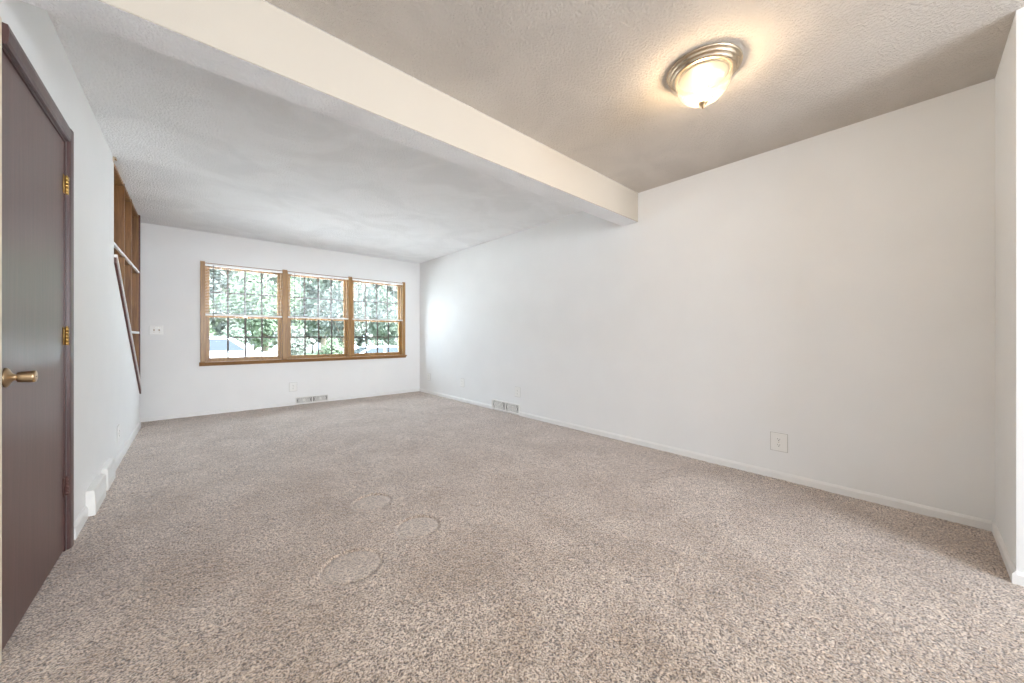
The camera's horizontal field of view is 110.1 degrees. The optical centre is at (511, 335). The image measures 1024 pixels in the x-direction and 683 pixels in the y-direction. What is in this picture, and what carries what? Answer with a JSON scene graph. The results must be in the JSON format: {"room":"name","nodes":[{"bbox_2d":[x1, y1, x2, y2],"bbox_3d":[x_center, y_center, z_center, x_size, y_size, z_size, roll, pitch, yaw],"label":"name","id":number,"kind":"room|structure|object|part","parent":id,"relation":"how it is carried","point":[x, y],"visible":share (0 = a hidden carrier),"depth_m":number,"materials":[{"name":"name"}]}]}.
{"room":"empty living room","nodes":[
{"label":"empty living room","id":0,"kind":"room"},
{"bbox_2d":[0,0,138,521],"bbox_3d":[-0.987,-0.162,0.307,0.120,2.475,10.170,0,0,-42],"label":"wall","id":1,"kind":"structure","parent":0,"point":[106,391],"depth_m":2.19,"materials":[{"name":"white paint"}]},
{"bbox_2d":[0,17,73,663],"bbox_3d":[-1.971,0.015,1.462,0.181,2.102,0.925,0,0,-42],"label":"door","id":2,"kind":"structure","parent":1,"relation":"in","point":[37,142],"depth_m":1.42,"materials":[{"name":"brown wood"}]},
{"bbox_3d":[-1.653,0.015,1.152,0.005,2.102,0.040,0,0,-42],"label":"casing","id":3,"kind":"part","parent":2,"relation":"part of","materials":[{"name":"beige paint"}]},
{"bbox_3d":[-1.682,0.141,1.241,0.042,0.041,0.041,0,0,-42],"label":"knob","id":4,"kind":"part","parent":2,"relation":"part of","materials":[{"name":"gold metal"}]},
{"bbox_3d":[-1.940,-1.000,1.483,0.016,0.068,0.803,0,0,-42],"label":"head casing","id":5,"kind":"part","parent":2,"relation":"part of","materials":[{"name":"brown wood"}]},
{"bbox_3d":[-2.227,0.015,1.807,0.016,2.102,0.068,0,0,-42],"label":"casing","id":6,"kind":"part","parent":2,"relation":"part of","materials":[{"name":"brown wood"}]},
{"bbox_2d":[74,506,87,539],"bbox_3d":[-2.378,1.027,1.973,0.012,0.082,0.292,0,0,-42],"label":"baseboard","id":7,"kind":"structure","parent":1,"relation":"attached to","point":[82,518],"depth_m":1.96,"materials":[{"name":"white wood"}]},
{"bbox_2d":[85,474,105,516],"bbox_3d":[-2.578,0.981,2.221,0.040,0.150,0.335,0,0,-42],"label":"air vent","id":8,"kind":"object","parent":1,"relation":"in","point":[95,494],"visible":0.97,"depth_m":2.15,"materials":[{"name":"metal"}]},
{"bbox_2d":[101,458,115,490],"bbox_3d":[-2.870,0.981,2.547,0.036,0.150,0.300,0,0,-42],"label":"air vent","id":9,"kind":"object","parent":1,"relation":"in","point":[108,469],"visible":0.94,"depth_m":2.51,"materials":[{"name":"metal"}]},
{"bbox_2d":[115,421,140,468],"bbox_3d":[-3.648,1.027,3.404,0.012,0.082,2.005,0,0,-42],"label":"baseboard","id":10,"kind":"structure","parent":1,"relation":"attached to","point":[118,459],"depth_m":3.29,"materials":[{"name":"white wood"}]},
{"bbox_2d":[114,163,141,393],"bbox_3d":[-3.813,-0.363,3.415,0.260,2.069,1.770,0,0,-42],"label":"stair","id":11,"kind":"structure","parent":1,"relation":"attached to","point":[126,217],"depth_m":3.64,"materials":[{"name":"brown wood"}]},
{"bbox_3d":[-3.447,-0.734,2.982,0.215,0.022,0.592,0,0,-42],"label":"shelf","id":12,"kind":"part","parent":11,"relation":"part of","materials":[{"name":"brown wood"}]},
{"bbox_3d":[-3.725,0.025,3.493,0.014,1.293,1.770,0,0,-42],"label":"sloped rail","id":13,"kind":"part","parent":11,"relation":"part of","materials":[{"name":"white paint"}]},
{"bbox_2d":[140,223,419,417],"bbox_3d":[-3.647,-0.162,5.306,5.190,2.475,0.222,0,0,-42],"label":"wall","id":14,"kind":"structure","parent":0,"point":[173,382],"depth_m":5.01,"materials":[{"name":"white paint"}]},
{"bbox_2d":[150,325,163,334],"bbox_3d":[-4.468,-0.074,4.501,0.124,0.118,0.016,0,0,-42],"label":"light switch","id":15,"kind":"object","parent":14,"relation":"attached to","point":[154,329],"visible":1,"depth_m":4.50,"materials":[{"name":"beige plastic"}]},
{"bbox_2d":[140,402,294,421],"bbox_3d":[-4.368,1.041,4.592,2.765,0.054,0.012,0,0,-42],"label":"baseboard","id":16,"kind":"structure","parent":14,"relation":"attached to","point":[289,403],"depth_m":4.86,"materials":[{"name":"white wood"}]},
{"bbox_2d":[200,261,281,361],"bbox_3d":[-3.858,-0.326,5.140,0.935,1.353,0.170,0,0,-42],"label":"window","id":17,"kind":"structure","parent":14,"relation":"attached to","point":[207,317],"depth_m":5.03,"materials":[{"name":"brown wood"}]},
{"bbox_3d":[-3.856,-0.604,5.172,0.850,0.701,0.032,0,0,-42],"label":"sash","id":18,"kind":"part","parent":17,"relation":"part of","materials":[{"name":"brown wood"}]},
{"bbox_3d":[-3.832,0.021,5.144,0.850,0.620,0.032,0,0,-42],"label":"sash","id":19,"kind":"part","parent":17,"relation":"part of","materials":[{"name":"brown wood"}]},
{"bbox_2d":[205,263,281,321],"bbox_3d":[-3.782,-0.584,5.088,0.882,0.779,0.040,0,0,-42],"label":"mini blind","id":20,"kind":"object","parent":14,"relation":"attached to","point":[206,264],"visible":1,"depth_m":5.04,"materials":[{"name":"white plastic"}]},
{"bbox_3d":[-3.785,-0.289,5.092,0.878,0.024,0.024,0,0,-42],"label":"rail","id":21,"kind":"part","parent":20,"relation":"part of","materials":[{"name":"white plastic"}]},
{"bbox_2d":[289,382,296,391],"bbox_3d":[-3.357,0.781,5.491,0.106,0.136,0.009,0,0,-42],"label":"electrical outlet","id":22,"kind":"object","parent":14,"relation":"attached to","point":[292,386],"visible":1,"depth_m":5.49,"materials":[{"name":"beige plastic"}]},
{"bbox_2d":[295,394,327,403],"bbox_3d":[-3.152,0.998,5.656,0.461,0.105,0.034,0,0,-42],"label":"wall register","id":23,"kind":"object","parent":14,"relation":"attached to","point":[316,398],"visible":1,"depth_m":5.65,"materials":[{"name":"metal"}]},
{"bbox_2d":[288,272,348,322],"bbox_3d":[-3.072,-0.584,5.719,0.872,0.779,0.040,0,0,-42],"label":"mini blind","id":24,"kind":"object","parent":14,"relation":"attached to","point":[294,273],"visible":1,"depth_m":5.67,"materials":[{"name":"white plastic"}]},
{"bbox_3d":[-3.075,-0.289,5.723,0.868,0.024,0.024,0,0,-42],"label":"rail","id":25,"kind":"part","parent":24,"relation":"part of","materials":[{"name":"white plastic"}]},
{"bbox_3d":[-3.075,-0.620,5.723,0.542,0.651,0.027,0,0,-42],"label":"ladder cord","id":26,"kind":"part","parent":24,"relation":"part of","materials":[{"name":"white plastic"}]},
{"bbox_2d":[287,272,351,358],"bbox_3d":[-3.110,-0.326,5.808,0.940,1.353,0.164,0,0,-42],"label":"window","id":27,"kind":"structure","parent":14,"relation":"attached to","point":[345,283],"depth_m":5.87,"materials":[{"name":"brown wood"}]},
{"bbox_3d":[-3.146,-0.604,5.803,0.840,0.701,0.032,0,0,-42],"label":"sash","id":28,"kind":"part","parent":27,"relation":"part of","materials":[{"name":"brown wood"}]},
{"bbox_3d":[-3.122,0.021,5.775,0.840,0.620,0.032,0,0,-42],"label":"sash","id":29,"kind":"part","parent":27,"relation":"part of","materials":[{"name":"brown wood"}]},
{"bbox_2d":[328,389,418,400],"bbox_3d":[-2.381,1.041,6.356,1.620,0.054,0.012,0,0,-42],"label":"baseboard","id":30,"kind":"structure","parent":14,"relation":"attached to","point":[411,390],"depth_m":6.27,"materials":[{"name":"white wood"}]},
{"bbox_2d":[352,278,402,320],"bbox_3d":[-2.361,-0.584,6.350,0.892,0.779,0.040,0,0,-42],"label":"mini blind","id":31,"kind":"object","parent":14,"relation":"attached to","point":[356,280],"visible":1,"depth_m":6.35,"materials":[{"name":"white plastic"}]},
{"bbox_3d":[-2.365,-0.289,6.353,0.888,0.024,0.024,0,0,-42],"label":"rail","id":32,"kind":"part","parent":31,"relation":"part of","materials":[{"name":"white plastic"}]},
{"bbox_3d":[-2.365,-0.620,6.353,0.555,0.651,0.027,0,0,-42],"label":"ladder cord","id":33,"kind":"part","parent":31,"relation":"part of","materials":[{"name":"white plastic"}]},
{"bbox_2d":[352,280,404,356],"bbox_3d":[-2.402,-0.326,6.433,0.950,1.353,0.170,0,0,-42],"label":"window","id":34,"kind":"structure","parent":14,"relation":"attached to","point":[399,287],"depth_m":6.53,"materials":[{"name":"brown wood"}]},
{"bbox_3d":[-2.436,-0.604,6.434,0.860,0.701,0.032,0,0,-42],"label":"sash","id":35,"kind":"part","parent":34,"relation":"part of","materials":[{"name":"brown wood"}]},
{"bbox_3d":[-2.411,0.021,6.406,0.860,0.620,0.032,0,0,-42],"label":"sash","id":36,"kind":"part","parent":34,"relation":"part of","materials":[{"name":"brown wood"}]},
{"bbox_2d":[0,391,1023,682],"bbox_3d":[-0.112,1.064,1.331,4.900,0.018,10.540,0,0,-42],"label":"floor","id":37,"kind":"structure","parent":0,"point":[418,536],"depth_m":1.64,"materials":[{"name":"carpet"}]},
{"bbox_2d":[47,0,1023,262],"bbox_3d":[-0.122,-1.459,1.335,5.190,0.120,10.840,0,0,-42],"label":"ceiling","id":38,"kind":"structure","parent":0,"point":[586,80],"depth_m":2.13,"materials":[{"name":"white paint"}]},
{"bbox_2d":[667,42,742,108],"bbox_3d":[1.002,-1.294,1.876,0.352,0.209,0.352,0,0,-42],"label":"ceiling light","id":39,"kind":"object","parent":38,"relation":"attached to","point":[705,68],"visible":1,"depth_m":1.82,"materials":[{"name":"white glass"}]},
{"bbox_3d":[0.983,-1.281,1.860,0.078,0.052,0.052,0,0,-42],"label":"bulb","id":40,"kind":"part","parent":39,"relation":"part of","materials":[{"name":"white glass"}]},
{"bbox_3d":[1.021,-1.281,1.893,0.078,0.052,0.052,0,0,-42],"label":"bulb","id":41,"kind":"part","parent":39,"relation":"part of","materials":[{"name":"white glass"}]},
{"bbox_2d":[420,78,994,522],"bbox_3d":[0.474,-0.162,4.467,0.140,2.475,6.628,0,0,-42],"label":"wall","id":42,"kind":"structure","parent":0,"point":[833,292],"depth_m":2.64,"materials":[{"name":"white paint"}]},
{"bbox_2d":[20,0,637,225],"bbox_3d":[-0.217,-1.258,2.335,3.724,0.283,0.180,0,0,-42],"label":"beam","id":43,"kind":"structure","parent":42,"relation":"attached to","point":[257,44],"depth_m":1.70,"materials":[{"name":"beige paint"}]},
{"bbox_2d":[419,388,492,408],"bbox_3d":[-1.029,1.038,6.045,0.012,0.060,2.248,0,0,-42],"label":"baseboard","id":44,"kind":"structure","parent":42,"relation":"attached to","point":[420,389],"depth_m":5.86,"materials":[{"name":"white wood"}]},
{"bbox_2d":[492,399,519,414],"bbox_3d":[-0.099,0.983,4.980,0.035,0.135,0.576,0,0,-42],"label":"air vent","id":45,"kind":"object","parent":42,"relation":"in","point":[509,407],"visible":1,"depth_m":4.97,"materials":[{"name":"metal"}]},
{"bbox_2d":[519,412,991,531],"bbox_3d":[1.356,1.038,3.359,0.012,0.060,3.776,0,0,-42],"label":"baseboard","id":46,"kind":"structure","parent":42,"relation":"attached to","point":[950,516],"depth_m":2.54,"materials":[{"name":"white wood"}]},
{"bbox_2d":[770,431,787,452],"bbox_3d":[1.981,0.788,2.657,0.009,0.136,0.106,0,0,-42],"label":"electrical outlet","id":47,"kind":"object","parent":42,"relation":"attached to","point":[778,441],"visible":1,"depth_m":2.65,"materials":[{"name":"beige plastic"}]},
{"bbox_2d":[995,7,1023,572],"bbox_3d":[3.744,-0.162,0.324,0.750,2.475,3.912,0,0,-42],"label":"wall","id":48,"kind":"structure","parent":0,"point":[1009,79],"depth_m":1.61,"materials":[{"name":"white paint"}]},
{"bbox_2d":[992,522,1016,583],"bbox_3d":[2.385,1.038,1.740,0.622,0.060,0.012,0,0,-42],"label":"baseboard","id":49,"kind":"structure","parent":48,"relation":"attached to","point":[1009,565],"depth_m":1.68,"materials":[{"name":"white wood"}]},
{"bbox_2d":[1017,571,1023,586],"bbox_3d":[3.459,1.038,0.071,0.012,0.060,3.912,0,0,-42],"label":"baseboard","id":50,"kind":"structure","parent":48,"relation":"attached to","point":[1020,576],"depth_m":1.52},
{"label":"outside","id":51,"kind":"structure","parent":0,"visible":0},
{"bbox_3d":[-9.175,1.796,10.335,80.000,0.520,14.360,0,0,-42],"label":"driveway","id":52,"kind":"object","parent":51,"visible":0},
{"bbox_2d":[210,336,277,357],"bbox_3d":[-11.498,0.826,13.862,4.878,1.699,2.060,0,0,-42],"label":"car","id":53,"kind":"object","parent":52,"relation":"on","point":[218,346],"visible":0.05,"depth_m":13.51,"materials":[{"name":"white paint"}]},
{"bbox_2d":[354,345,397,352],"bbox_3d":[-7.095,1.187,18.173,4.628,1.380,1.980,0,0,-42],"label":"car","id":54,"kind":"object","parent":52,"relation":"on","point":[372,348],"visible":0.06,"depth_m":17.79,"materials":[{"name":"white paint"}]},
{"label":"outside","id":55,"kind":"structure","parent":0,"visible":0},
{"bbox_2d":[256,349,354,354],"bbox_3d":[-26.889,1.816,30.286,80.000,0.520,39.000,0,0,-42],"label":"lawn","id":56,"kind":"structure","parent":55,"point":[308,352],"depth_m":45.04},
{"bbox_2d":[209,300,216,335],"bbox_3d":[-16.763,-0.809,17.814,4.238,4.730,3.809,0,0,27],"label":"tree","id":57,"kind":"object","parent":56,"relation":"on","point":[212,331],"visible":0.02,"depth_m":18.26,"materials":[{"name":"green plant"}]},
{"bbox_2d":[209,268,248,329],"bbox_3d":[-22.233,-3.297,25.941,7.599,9.706,6.681,0,0,14],"label":"tree","id":58,"kind":"object","parent":56,"relation":"on","point":[221,276],"visible":0.1,"depth_m":25.84,"materials":[{"name":"green plant"}]},
{"bbox_2d":[218,324,251,348],"bbox_3d":[-14.021,0.469,17.841,1.748,2.174,1.803,0,0,41],"label":"shrub","id":59,"kind":"object","parent":56,"relation":"on","point":[235,332],"visible":0.24,"depth_m":17.76,"materials":[{"name":"green plant"}]},
{"bbox_2d":[216,271,303,351],"bbox_3d":[-14.982,-1.272,21.868,4.265,5.891,4.028,0,0,27],"label":"tree","id":60,"kind":"object","parent":56,"relation":"on","point":[253,326],"visible":0.59,"depth_m":21.32,"materials":[{"name":"green plant"}]},
{"bbox_2d":[273,325,310,354],"bbox_3d":[-11.891,0.507,19.349,1.964,2.411,1.818,0,0,36],"label":"shrub","id":61,"kind":"object","parent":56,"relation":"on","point":[297,344],"visible":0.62,"depth_m":19.17,"materials":[{"name":"green plant"}]},
{"bbox_2d":[209,270,396,353],"bbox_3d":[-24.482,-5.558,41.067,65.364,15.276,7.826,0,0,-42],"label":"hedgerow","id":62,"kind":"object","parent":56,"relation":"on","point":[220,327],"visible":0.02,"depth_m":39.75,"materials":[{"name":"green plant"}]},
{"bbox_2d":[274,276,360,351],"bbox_3d":[-18.157,-3.543,34.514,7.118,11.224,7.855,0,0,-12],"label":"tree","id":63,"kind":"object","parent":56,"relation":"on","point":[312,323],"visible":0.22,"depth_m":32.76,"materials":[{"name":"green plant"}]},
{"bbox_2d":[315,338,343,354],"bbox_3d":[-10.600,0.917,21.114,1.667,1.877,1.914,0,0,1],"label":"shrub","id":64,"kind":"object","parent":56,"relation":"on","point":[336,349],"visible":0.59,"depth_m":20.77,"materials":[{"name":"green plant"}]},
{"bbox_2d":[310,281,372,347],"bbox_3d":[-11.964,-1.213,25.537,3.820,6.383,3.437,0,0,-6],"label":"tree","id":65,"kind":"object","parent":56,"relation":"on","point":[336,325],"visible":0.56,"depth_m":24.96,"materials":[{"name":"green plant"}]},
{"bbox_2d":[362,339,389,345],"bbox_3d":[-8.615,1.082,22.263,2.017,1.845,1.991,0,0,24],"label":"shrub","id":66,"kind":"object","parent":56,"relation":"on","point":[369,342],"visible":0.16,"depth_m":22.32,"materials":[{"name":"green plant"}]},
{"bbox_2d":[361,286,397,345],"bbox_3d":[-11.021,-1.160,31.099,3.530,6.473,4.248,0,0,23],"label":"tree","id":67,"kind":"object","parent":56,"relation":"on","point":[382,326],"visible":0.65,"depth_m":30.51,"materials":[{"name":"green plant"}]},
{"bbox_2d":[378,307,397,345],"bbox_3d":[-9.576,-0.524,40.308,9.400,5.200,8.200,0,0,-42],"label":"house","id":68,"kind":"structure","parent":56,"relation":"on","point":[381,314],"depth_m":37.87,"materials":[{"name":"white"}]}
]}

